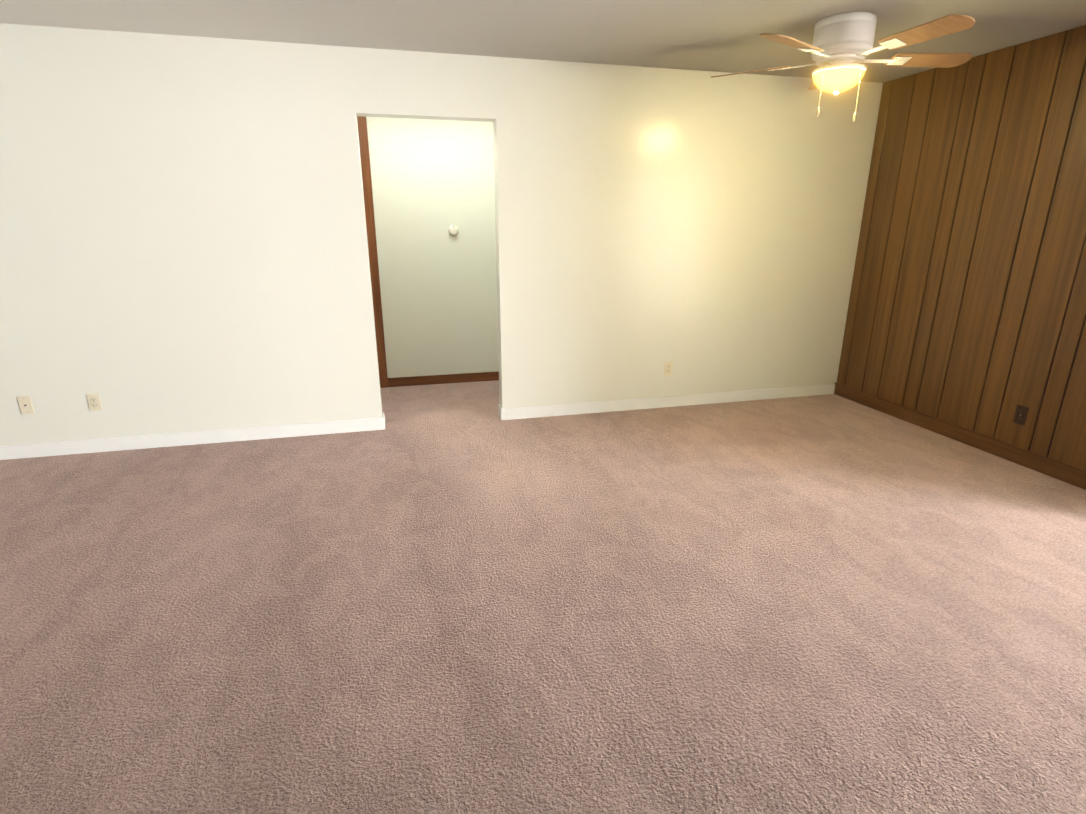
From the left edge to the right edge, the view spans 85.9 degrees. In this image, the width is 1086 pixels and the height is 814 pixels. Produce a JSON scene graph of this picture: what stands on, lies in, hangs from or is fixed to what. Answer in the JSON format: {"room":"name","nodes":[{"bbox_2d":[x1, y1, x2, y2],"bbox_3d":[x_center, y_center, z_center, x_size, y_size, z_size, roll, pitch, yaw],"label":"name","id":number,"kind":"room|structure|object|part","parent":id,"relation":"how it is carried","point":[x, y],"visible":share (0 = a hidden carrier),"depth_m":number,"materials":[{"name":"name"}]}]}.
{"room":"empty living room","nodes":[
{"label":"empty living room","id":0,"kind":"room"},
{"bbox_2d":[366,117,498,377],"bbox_3d":[-0.504,-1.436,5.257,5.720,2.440,0.120,-4,18,-13],"label":"wall","id":1,"kind":"structure","parent":0,"point":[432,180],"depth_m":5.08,"materials":[{"name":"white paint"}]},
{"bbox_2d":[357,116,387,387],"bbox_3d":[-1.854,-1.226,4.890,0.910,2.260,0.018,-4,18,-13],"label":"door frame","id":2,"kind":"structure","parent":1,"relation":"attached to","point":[369,215],"depth_m":4.95,"materials":[{"name":"brown wood"}]},
{"bbox_2d":[388,371,498,386],"bbox_3d":[-1.108,-0.246,5.398,4.200,0.085,0.013,-4,18,-13],"label":"baseboard","id":3,"kind":"structure","parent":1,"relation":"attached to","point":[440,379],"depth_m":5.43,"materials":[{"name":"brown wood"}]},
{"bbox_2d":[448,225,458,235],"bbox_3d":[-0.775,-1.529,5.069,0.092,0.092,0.040,-4,18,-13],"label":"thermostat","id":4,"kind":"object","parent":1,"relation":"attached to","point":[453,230],"visible":1,"depth_m":5.06,"materials":[{"name":"beige plastic"}]},
{"bbox_2d":[0,23,882,445],"bbox_3d":[-1.379,-1.006,3.885,8.120,2.440,0.120,-4,18,-13],"label":"wall","id":5,"kind":"structure","parent":0,"point":[183,240],"depth_m":3.85,"materials":[{"name":"white paint"}]},
{"bbox_2d":[17,396,34,413],"bbox_3d":[-3.225,-0.012,3.640,0.070,0.115,0.009,-4,18,-13],"label":"outlet","id":6,"kind":"object","parent":5,"relation":"attached to","point":[25,404],"visible":1,"depth_m":3.64,"materials":[{"name":"beige plastic"}]},
{"bbox_2d":[86,393,102,410],"bbox_3d":[-2.867,-0.029,3.729,0.070,0.115,0.008,-4,18,-13],"label":"duplex electrical outlet","id":7,"kind":"object","parent":5,"relation":"attached to","point":[94,402],"visible":1,"depth_m":3.73,"materials":[{"name":"beige plastic"}]},
{"bbox_2d":[0,418,382,459],"bbox_3d":[-3.172,0.271,3.741,4.150,0.090,0.013,-4,18,-13],"label":"baseboard","id":8,"kind":"structure","parent":5,"relation":"attached to","point":[143,442],"depth_m":3.92,"materials":[{"name":"white wood"}]},
{"bbox_2d":[382,412,384,429],"bbox_3d":[-1.168,0.102,4.281,0.013,0.090,0.133,-4,18,-13],"label":"baseboard","id":9,"kind":"structure","parent":5,"relation":"attached to","point":[383,417],"depth_m":4.23,"materials":[{"name":"white wood"}]},
{"bbox_2d":[498,404,502,419],"bbox_3d":[-0.327,0.038,4.483,0.013,0.090,0.133,-4,18,-13],"label":"baseboard","id":10,"kind":"structure","parent":5,"relation":"attached to","point":[500,411],"depth_m":4.45,"materials":[{"name":"white wood"}]},
{"bbox_2d":[664,361,672,375],"bbox_3d":[1.003,-0.306,4.663,0.070,0.115,0.008,-4,18,-13],"label":"electrical outlet","id":11,"kind":"object","parent":5,"relation":"attached to","point":[668,367],"visible":1,"depth_m":4.66,"materials":[{"name":"beige plastic"}]},
{"bbox_2d":[503,384,834,419],"bbox_3d":[1.124,-0.052,4.772,2.950,0.090,0.013,-4,18,-13],"label":"baseboard","id":12,"kind":"structure","parent":5,"relation":"attached to","point":[621,405],"depth_m":4.73,"materials":[{"name":"white wood"}]},
{"bbox_2d":[0,380,1085,813],"bbox_3d":[-0.657,0.990,1.762,8.400,0.100,8.080,-4,18,-13],"label":"floor","id":13,"kind":"structure","parent":0,"point":[448,598],"depth_m":2.19,"materials":[{"name":"carpet"}]},
{"bbox_2d":[0,0,1085,82],"bbox_3d":[-0.657,-1.433,1.002,8.400,0.100,8.080,-4,18,-13],"label":"ceiling","id":14,"kind":"structure","parent":0,"point":[714,35],"depth_m":3.12,"materials":[{"name":"paint"}]},
{"bbox_2d":[711,12,974,121],"bbox_3d":[1.617,-1.777,3.104,1.332,0.502,1.312,-4,18,-13],"label":"ceiling fan","id":15,"kind":"object","parent":14,"relation":"hanging from","point":[841,48],"visible":1,"depth_m":3.00,"materials":[{"name":"white"}]},
{"bbox_3d":[1.192,-1.935,3.370,0.347,0.038,0.369,-4,18,-13],"label":"blade","id":16,"kind":"part","parent":15,"relation":"part of","materials":[{"name":"brown wood"}]},
{"bbox_3d":[1.211,-1.768,2.834,0.418,0.038,0.266,-4,18,-13],"label":"blade","id":17,"kind":"part","parent":15,"relation":"part of","materials":[{"name":"brown wood"}]},
{"bbox_3d":[1.719,-1.993,3.553,0.296,0.038,0.405,-4,18,-13],"label":"blade","id":18,"kind":"part","parent":15,"relation":"part of","materials":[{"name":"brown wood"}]},
{"bbox_3d":[1.495,-1.684,3.104,0.069,0.258,0.031,-4,18,-13],"label":"pull chain","id":19,"kind":"part","parent":15,"relation":"part of","materials":[{"name":"gold metal"}]},
{"bbox_3d":[1.639,-1.657,3.074,0.024,0.292,0.072,-4,18,-13],"label":"pull chain","id":20,"kind":"part","parent":15,"relation":"part of","materials":[{"name":"gold metal"}]},
{"bbox_3d":[1.757,-1.720,2.684,0.166,0.038,0.433,-4,18,-13],"label":"blade","id":21,"kind":"part","parent":15,"relation":"part of","materials":[{"name":"brown wood"}]},
{"bbox_3d":[2.069,-1.860,3.130,0.432,0.038,0.202,-4,18,-13],"label":"blade","id":22,"kind":"part","parent":15,"relation":"part of","materials":[{"name":"brown wood"}]},
{"bbox_3d":[2.783,-1.108,4.211,0.120,2.440,3.850,-4,18,-13],"label":"wall","id":23,"kind":"structure","parent":0,"visible":0},
{"bbox_2d":[834,383,1085,489],"bbox_3d":[2.866,0.203,3.941,0.012,0.100,2.550,-4,18,-13],"label":"baseboard","id":24,"kind":"structure","parent":23,"relation":"attached to","point":[1071,475],"depth_m":3.89,"materials":[{"name":"brown wood"}]},
{"bbox_2d":[836,25,1085,470],"bbox_3d":[3.360,-0.342,1.767,0.011,2.440,6.498,-4,18,-13],"label":"panelling","id":25,"kind":"object","parent":23,"relation":"attached to","point":[967,305],"visible":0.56,"depth_m":3.75,"materials":[{"name":"brown wood"}]},
{"bbox_2d":[1013,405,1028,424],"bbox_3d":[2.941,0.050,3.594,0.008,0.115,0.070,-4,18,-13],"label":"outlet panel","id":26,"kind":"object","parent":25,"relation":"attached to","point":[1021,413],"visible":1,"depth_m":3.59,"materials":[{"name":"brown plastic"}]}
]}

